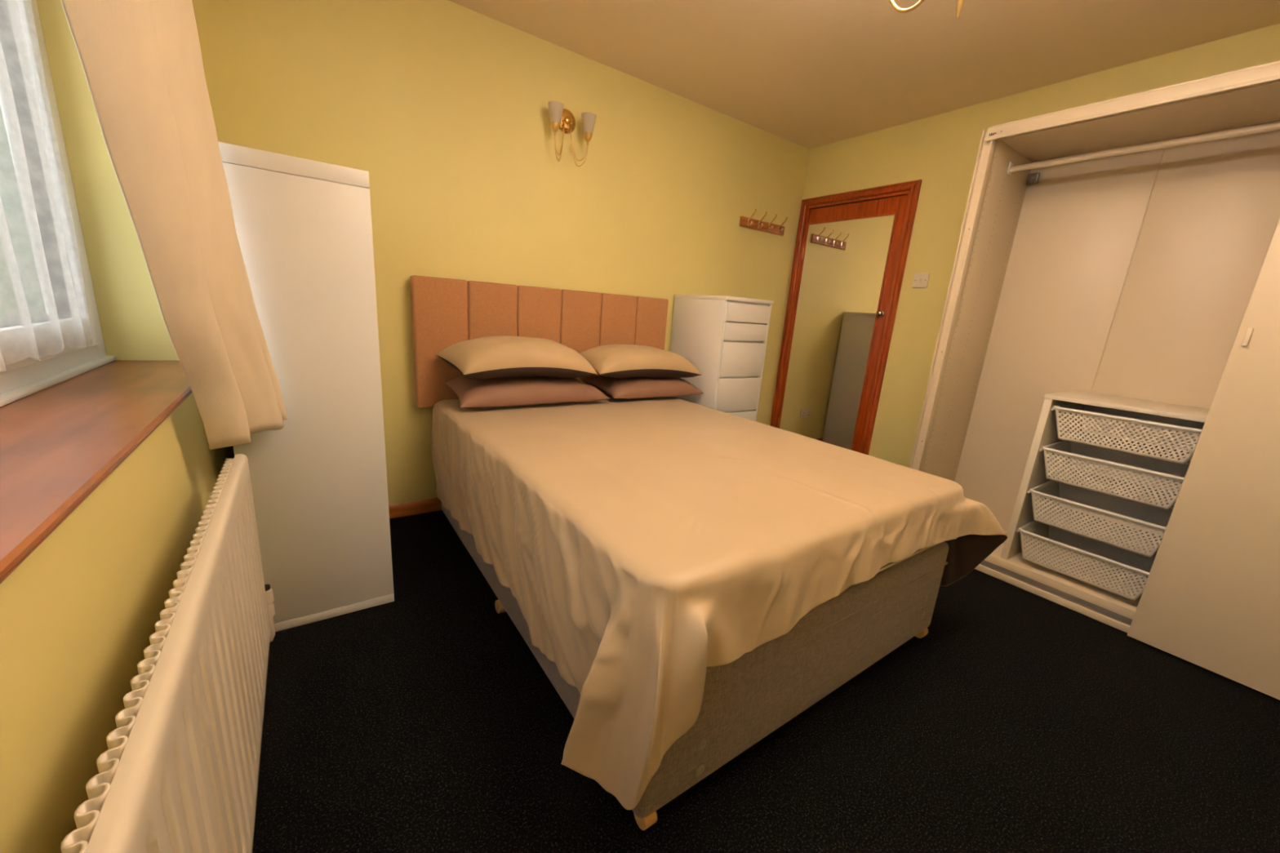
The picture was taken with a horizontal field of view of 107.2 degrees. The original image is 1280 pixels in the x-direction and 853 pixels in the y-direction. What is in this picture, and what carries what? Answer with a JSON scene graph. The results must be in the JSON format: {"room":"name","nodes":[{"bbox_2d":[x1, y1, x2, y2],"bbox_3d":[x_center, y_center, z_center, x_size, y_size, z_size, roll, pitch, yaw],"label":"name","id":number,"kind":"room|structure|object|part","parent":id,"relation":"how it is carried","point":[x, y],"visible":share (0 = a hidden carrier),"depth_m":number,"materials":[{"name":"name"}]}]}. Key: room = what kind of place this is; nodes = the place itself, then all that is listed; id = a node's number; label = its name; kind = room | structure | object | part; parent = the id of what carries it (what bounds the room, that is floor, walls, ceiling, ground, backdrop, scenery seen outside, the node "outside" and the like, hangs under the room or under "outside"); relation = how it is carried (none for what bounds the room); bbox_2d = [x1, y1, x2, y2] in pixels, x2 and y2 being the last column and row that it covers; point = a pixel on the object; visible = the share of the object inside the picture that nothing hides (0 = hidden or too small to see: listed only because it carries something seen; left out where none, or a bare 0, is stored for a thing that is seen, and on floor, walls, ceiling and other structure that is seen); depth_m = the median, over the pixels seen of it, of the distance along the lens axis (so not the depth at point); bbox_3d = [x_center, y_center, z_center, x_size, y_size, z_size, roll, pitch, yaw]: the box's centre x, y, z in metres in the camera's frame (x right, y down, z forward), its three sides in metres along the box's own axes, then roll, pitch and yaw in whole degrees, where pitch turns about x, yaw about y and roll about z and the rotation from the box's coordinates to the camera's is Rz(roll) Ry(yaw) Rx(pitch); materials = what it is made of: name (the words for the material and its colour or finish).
{"room":"bedroom","nodes":[
{"label":"bedroom","id":0,"kind":"room"},
{"bbox_2d":[0,0,234,852],"bbox_3d":[-0.780,-0.221,0.406,0.280,2.353,3.400,-6,17,-35],"label":"wall","id":1,"kind":"structure","parent":0,"point":[79,615],"depth_m":0.68,"materials":[{"name":"paint"}]},
{"bbox_2d":[0,0,92,371],"bbox_3d":[-0.792,-0.536,0.334,0.037,1.106,2.148,-6,17,-35],"label":"curtain","id":2,"kind":"object","parent":1,"relation":"hanging from","point":[43,305],"visible":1,"depth_m":0.92,"materials":[{"name":"white fabric"}]},
{"bbox_2d":[0,0,115,407],"bbox_3d":[-0.843,-0.531,0.299,0.086,1.245,2.150,-6,17,-35],"label":"window","id":3,"kind":"structure","parent":1,"relation":"in","point":[29,375],"depth_m":1.10,"materials":[{"name":"white plastic"}]},
{"bbox_2d":[0,360,192,583],"bbox_3d":[-0.803,0.076,0.509,0.314,0.024,2.150,-6,17,-35],"label":"window sill","id":4,"kind":"structure","parent":1,"relation":"attached to","point":[59,442],"depth_m":0.69,"materials":[{"name":"brown wood"}]},
{"bbox_2d":[60,453,275,852],"bbox_3d":[-0.669,0.522,0.701,0.122,0.593,1.509,-6,17,-35],"label":"radiator","id":5,"kind":"object","parent":1,"relation":"attached to","point":[179,771],"visible":1,"depth_m":0.62,"materials":[{"name":"beige metal"}]},
{"bbox_3d":[-0.529,-1.174,0.207,0.059,0.022,2.150,-6,17,-35],"label":"rail","id":6,"kind":"object","parent":1,"relation":"attached to","visible":0},
{"bbox_2d":[60,0,288,449],"bbox_3d":[-0.856,-0.609,0.862,0.164,1.424,0.828,-4,16,-31],"label":"curtain","id":7,"kind":"object","parent":6,"relation":"hanging from","point":[141,60],"visible":1,"depth_m":0.91,"materials":[{"name":"beige fabric"}]},
{"bbox_2d":[191,0,808,504],"bbox_3d":[-0.330,-0.780,2.814,3.839,2.353,0.150,-6,17,-35],"label":"wall","id":8,"kind":"structure","parent":0,"point":[443,104],"depth_m":2.31,"materials":[{"name":"paint"}]},
{"bbox_2d":[388,497,441,519],"bbox_3d":[-0.126,0.322,3.185,2.959,0.070,0.016,-6,17,-35],"label":"baseboard","id":9,"kind":"structure","parent":8,"relation":"attached to","point":[422,506],"depth_m":2.45,"materials":[{"name":"orange wood"}]},
{"bbox_2d":[547,101,595,166],"bbox_3d":[-0.357,-1.489,2.414,0.260,0.265,0.116,-6,17,-35],"label":"wall sconce","id":10,"kind":"object","parent":8,"relation":"attached to","point":[562,118],"visible":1,"depth_m":2.41,"materials":[{"name":"gold metal"}]},
{"bbox_3d":[-0.416,-1.542,2.330,0.076,0.086,0.076,-6,17,-35],"label":"lamp shade","id":11,"kind":"part","parent":10,"relation":"part of","materials":[{"name":"white glass"}]},
{"bbox_3d":[-0.408,-1.458,2.398,0.015,0.206,0.100,7,14,11],"label":"arm","id":12,"kind":"part","parent":10,"relation":"part of","materials":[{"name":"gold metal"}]},
{"bbox_3d":[-0.320,-1.467,2.458,0.100,0.206,0.015,6,14,7],"label":"arm","id":13,"kind":"part","parent":10,"relation":"part of","materials":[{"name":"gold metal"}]},
{"bbox_3d":[-0.266,-1.556,2.435,0.076,0.086,0.076,-6,17,-35],"label":"lamp shade","id":14,"kind":"part","parent":10,"relation":"part of","materials":[{"name":"white glass"}]},
{"bbox_2d":[739,208,787,235],"bbox_3d":[0.899,-1.452,3.355,0.458,0.115,0.076,-6,17,-35],"label":"coat rack","id":15,"kind":"object","parent":8,"relation":"attached to","point":[745,222],"visible":1,"depth_m":3.36,"materials":[{"name":"orange wood"}]},
{"bbox_2d":[252,510,1279,852],"bbox_3d":[0.591,0.826,1.707,3.839,0.100,3.700,-6,17,-35],"label":"floor","id":16,"kind":"structure","parent":0,"point":[424,720],"depth_m":1.27,"materials":[{"name":"black carpet"}]},
{"bbox_2d":[217,142,394,631],"bbox_3d":[-1.234,-0.127,1.764,0.393,1.458,0.742,-6,17,-35],"label":"cabinet","id":17,"kind":"object","parent":16,"relation":"on","point":[304,228],"visible":0.71,"depth_m":1.47,"materials":[{"name":"white wood"}]},
{"bbox_3d":[-1.184,-0.811,1.596,0.393,0.046,0.742,-6,17,-35],"label":"panel","id":18,"kind":"part","parent":17,"relation":"part of","materials":[{"name":"white wood"}]},
{"bbox_2d":[409,275,668,408],"bbox_3d":[-0.483,-0.173,2.725,1.483,1.195,0.066,-6,17,-35],"label":"headboard","id":19,"kind":"object","parent":16,"relation":"on","point":[446,313],"visible":0.45,"depth_m":2.43,"materials":[{"name":"brown fabric"}]},
{"bbox_3d":[-0.964,-0.399,2.298,0.246,0.621,0.044,-6,17,-35],"label":"panel","id":20,"kind":"part","parent":19,"relation":"part of","materials":[{"name":"brown fabric"}]},
{"bbox_3d":[-0.759,-0.419,2.439,0.248,0.621,0.044,-6,17,-35],"label":"panel","id":21,"kind":"part","parent":19,"relation":"part of","materials":[{"name":"brown fabric"}]},
{"bbox_3d":[-0.555,-0.439,2.580,0.246,0.621,0.044,-6,17,-35],"label":"panel","id":22,"kind":"part","parent":19,"relation":"part of","materials":[{"name":"brown fabric"}]},
{"bbox_3d":[-0.351,-0.459,2.721,0.248,0.621,0.044,-6,17,-35],"label":"panel","id":23,"kind":"part","parent":19,"relation":"part of","materials":[{"name":"brown fabric"}]},
{"bbox_3d":[-0.148,-0.478,2.862,0.245,0.621,0.044,-6,17,-35],"label":"panel","id":24,"kind":"part","parent":19,"relation":"part of","materials":[{"name":"brown fabric"}]},
{"bbox_3d":[0.053,-0.498,3.001,0.240,0.621,0.044,-6,17,-35],"label":"panel","id":25,"kind":"part","parent":19,"relation":"part of","materials":[{"name":"brown fabric"}]},
{"bbox_2d":[440,501,948,830],"bbox_3d":[0.044,0.343,2.052,1.353,0.591,1.827,-6,17,-35],"label":"bed","id":26,"kind":"object","parent":16,"relation":"on","point":[745,700],"visible":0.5,"depth_m":1.28,"materials":[{"name":"grey fabric"}]},
{"bbox_2d":[431,392,1007,809],"bbox_3d":[0.080,0.270,1.983,1.634,0.478,1.940,-6,17,-35],"label":"bedspread","id":27,"kind":"object","parent":26,"relation":"on","point":[642,546],"visible":0.98,"depth_m":1.26,"materials":[{"name":"beige fabric"}]},
{"bbox_2d":[444,374,608,407],"bbox_3d":[-0.548,-0.199,2.387,0.775,0.141,0.300,-6,17,-35],"label":"pillow","id":28,"kind":"object","parent":27,"relation":"on","point":[471,392],"visible":0.91,"depth_m":2.25,"materials":[{"name":"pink fabric"}]},
{"bbox_2d":[435,335,597,378],"bbox_3d":[-0.587,-0.342,2.311,0.707,0.191,0.327,-6,17,-35],"label":"pillow","id":29,"kind":"object","parent":28,"relation":"on","point":[495,356],"visible":1,"depth_m":2.18,"materials":[{"name":"beige fabric"}]},
{"bbox_2d":[586,375,703,399],"bbox_3d":[0.041,-0.255,2.806,0.675,0.134,0.282,-6,17,-35],"label":"pillow","id":30,"kind":"object","parent":27,"relation":"on","point":[637,387],"visible":0.83,"depth_m":2.67,"materials":[{"name":"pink fabric"}]},
{"bbox_2d":[579,344,702,377],"bbox_3d":[0.000,-0.378,2.733,0.725,0.177,0.312,-6,17,-35],"label":"pillow","id":31,"kind":"object","parent":30,"relation":"on","point":[616,361],"visible":0.91,"depth_m":2.59,"materials":[{"name":"beige fabric"}]},
{"bbox_2d":[670,294,773,421],"bbox_3d":[0.484,-0.223,3.147,0.409,1.229,0.476,-6,17,-35],"label":"dresser","id":32,"kind":"object","parent":16,"relation":"on","point":[724,337],"visible":0.62,"depth_m":2.90,"materials":[{"name":"white wood"}]},
{"bbox_3d":[0.322,-0.198,3.042,0.018,1.206,0.470,-6,17,-35],"label":"panel","id":33,"kind":"part","parent":32,"relation":"part of","materials":[{"name":"white wood"}]},
{"bbox_3d":[0.527,-0.808,3.003,0.409,0.022,0.476,-6,17,-35],"label":"panel","id":34,"kind":"part","parent":32,"relation":"part of","materials":[{"name":"white wood"}]},
{"bbox_3d":[0.613,-0.200,2.960,0.363,0.208,0.017,-6,17,-35],"label":"drawer","id":35,"kind":"part","parent":32,"relation":"part of","materials":[{"name":"white wood"}]},
{"bbox_3d":[0.597,0.011,3.012,0.363,0.208,0.017,-6,17,-35],"label":"drawer","id":36,"kind":"part","parent":32,"relation":"part of","materials":[{"name":"white wood"}]},
{"bbox_3d":[0.628,-0.411,2.908,0.363,0.209,0.017,-6,17,-35],"label":"drawer","id":37,"kind":"part","parent":32,"relation":"part of","materials":[{"name":"white wood"}]},
{"bbox_3d":[0.604,-0.191,2.974,0.366,1.148,0.006,-6,17,-35],"label":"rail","id":38,"kind":"part","parent":32,"relation":"part of","materials":[{"name":"white wood"}]},
{"bbox_3d":[0.640,-0.572,2.868,0.363,0.102,0.017,-6,17,-35],"label":"drawer","id":39,"kind":"part","parent":32,"relation":"part of","materials":[{"name":"white wood"}]},
{"bbox_3d":[0.648,-0.681,2.841,0.363,0.104,0.017,-6,17,-35],"label":"drawer","id":40,"kind":"part","parent":32,"relation":"part of","materials":[{"name":"white wood"}]},
{"bbox_3d":[0.637,-0.228,3.260,0.018,1.206,0.470,-6,17,-35],"label":"panel","id":41,"kind":"part","parent":32,"relation":"part of","materials":[{"name":"white wood"}]},
{"bbox_2d":[909,60,1279,699],"bbox_3d":[2.255,-0.159,1.741,0.589,2.027,1.997,-6,17,-35],"label":"wardrobe","id":42,"kind":"object","parent":16,"relation":"on","point":[1056,208],"visible":0.84,"depth_m":2.06,"materials":[{"name":"white wood"}]},
{"bbox_3d":[1.750,-0.388,2.534,0.480,2.019,0.020,-6,17,-35],"label":"panel","id":43,"kind":"part","parent":42,"relation":"part of","materials":[{"name":"white wood"}]},
{"bbox_3d":[2.084,-0.370,2.465,0.006,1.932,0.477,-6,17,-35],"label":"panel","id":44,"kind":"part","parent":42,"relation":"part of","materials":[{"name":"white wood"}]},
{"bbox_3d":[2.245,0.765,1.996,0.443,0.020,1.935,-6,17,-35],"label":"panel","id":45,"kind":"part","parent":42,"relation":"part of","materials":[{"name":"white wood"}]},
{"bbox_2d":[1000,391,1209,572],"bbox_3d":[2.113,0.294,2.122,0.433,0.811,0.533,-6,17,-35],"label":"frame","id":46,"kind":"object","parent":42,"relation":"in","point":[1046,433],"visible":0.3,"depth_m":2.18,"materials":[{"name":"white wood"}]},
{"bbox_3d":[1.971,0.244,2.323,0.429,0.792,0.028,-6,17,-35],"label":"panel","id":47,"kind":"part","parent":46,"relation":"part of","materials":[{"name":"white wood"}]},
{"bbox_2d":[1018,520,1158,600],"bbox_3d":[2.088,0.591,2.183,0.421,0.143,0.477,-6,17,-35],"label":"mesh basket","id":48,"kind":"object","parent":46,"relation":"in","point":[1037,541],"visible":0.77,"depth_m":2.15,"materials":[{"name":"beige"}]},
{"bbox_2d":[1030,480,1173,557],"bbox_3d":[2.102,0.399,2.136,0.421,0.143,0.477,-6,17,-35],"label":"mesh basket","id":49,"kind":"object","parent":46,"relation":"in","point":[1049,508],"visible":0.84,"depth_m":2.10,"materials":[{"name":"beige"}]},
{"bbox_2d":[1042,440,1190,510],"bbox_3d":[2.117,0.200,2.087,0.421,0.143,0.477,-6,17,-35],"label":"mesh basket","id":50,"kind":"object","parent":46,"relation":"in","point":[1060,456],"visible":0.78,"depth_m":2.04,"materials":[{"name":"beige metal"}]},
{"bbox_3d":[2.141,-0.090,2.028,0.433,0.018,0.533,-6,17,-35],"label":"panel","id":51,"kind":"part","parent":46,"relation":"part of","materials":[{"name":"white wood"}]},
{"bbox_3d":[2.291,0.287,2.241,0.005,0.792,0.485,-6,17,-35],"label":"panel","id":52,"kind":"part","parent":46,"relation":"part of","materials":[{"name":"white wood"}]},
{"bbox_2d":[1053,402,1204,464],"bbox_3d":[2.130,0.017,2.042,0.421,0.143,0.477,-6,17,-35],"label":"mesh basket","id":53,"kind":"object","parent":46,"relation":"in","point":[1073,422],"visible":0.88,"depth_m":1.97,"materials":[{"name":"beige metal"}]},
{"bbox_3d":[2.158,-1.095,1.379,0.064,0.056,1.977,-6,17,-35],"label":"rail","id":54,"kind":"part","parent":42,"relation":"part of","materials":[{"name":"white wood"}]},
{"bbox_3d":[2.372,-1.120,1.524,0.470,0.022,1.935,-6,17,-35],"label":"panel","id":55,"kind":"part","parent":42,"relation":"part of","materials":[{"name":"white wood"}]},
{"bbox_3d":[2.069,-1.137,1.924,0.027,0.026,0.952,-6,17,-35],"label":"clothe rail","id":56,"kind":"part","parent":42,"relation":"part of","materials":[{"name":"beige metal"}]},
{"bbox_3d":[2.356,-0.257,2.088,0.006,1.932,0.477,-6,17,-35],"label":"panel","id":57,"kind":"part","parent":42,"relation":"part of","materials":[{"name":"white wood"}]},
{"bbox_3d":[2.292,-0.015,1.228,0.027,1.980,1.028,-6,17,-35],"label":"sliding door","id":58,"kind":"part","parent":42,"relation":"part of","materials":[{"name":"white wood"}]},
{"bbox_3d":[2.011,-0.296,1.563,0.010,0.060,0.013,-6,17,-35],"label":"door pull","id":59,"kind":"part","parent":42,"relation":"part of","materials":[{"name":"beige plastic"}]},
{"bbox_2d":[447,0,1279,149],"bbox_3d":[0.766,-1.550,1.122,3.839,0.100,3.700,-6,17,-35],"label":"ceiling","id":60,"kind":"structure","parent":0,"point":[809,74],"depth_m":2.14,"materials":[{"name":"beige paint"}]},
{"bbox_2d":[888,0,964,18],"bbox_3d":[0.662,-1.161,0.950,0.438,0.584,0.432,-6,17,-35],"label":"chandelier","id":61,"kind":"object","parent":60,"relation":"hanging from","point":[959,2],"visible":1,"depth_m":1.09,"materials":[{"name":"gold metal"}]},
{"bbox_3d":[0.645,-1.011,1.083,0.008,0.085,0.199,-2,15,-22],"label":"arm","id":62,"kind":"part","parent":61,"relation":"part of","materials":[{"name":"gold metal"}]},
{"bbox_2d":[802,23,1279,467],"bbox_3d":[2.191,-0.508,2.461,0.150,2.353,3.400,-6,17,-35],"label":"wall","id":63,"kind":"structure","parent":0,"point":[941,150],"depth_m":2.85,"materials":[{"name":"paint"}]},
{"bbox_2d":[775,190,910,453],"bbox_3d":[1.438,-0.611,3.486,0.104,1.955,0.756,-6,17,-35],"label":"lining","id":64,"kind":"object","parent":63,"relation":"attached to","point":[904,193],"visible":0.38,"depth_m":3.31,"materials":[{"name":"brown wood"}]},
{"bbox_2d":[777,195,907,452],"bbox_3d":[1.396,-0.600,3.465,0.090,1.927,0.721,-6,17,-35],"label":"door","id":65,"kind":"structure","parent":64,"relation":"attached to","point":[849,254],"depth_m":3.39,"materials":[{"name":"red wood"}]},
{"bbox_3d":[1.589,-0.749,3.130,0.051,0.038,0.038,-6,17,-35],"label":"knob","id":66,"kind":"part","parent":65,"relation":"part of","materials":[{"name":"beige"}]},
{"bbox_2d":[769,179,922,455],"bbox_3d":[1.394,-0.630,3.446,0.028,2.005,0.860,-6,17,-35],"label":"door frame","id":67,"kind":"structure","parent":63,"relation":"attached to","point":[914,186],"depth_m":3.19,"materials":[{"name":"brown wood"}]},
{"bbox_2d":[911,272,929,288],"bbox_3d":[1.735,-0.904,2.920,0.013,0.087,0.087,-6,17,-35],"label":"light switch","id":68,"kind":"object","parent":63,"relation":"attached to","point":[920,280],"visible":1,"depth_m":2.91,"materials":[{"name":"beige plastic"}]}
]}

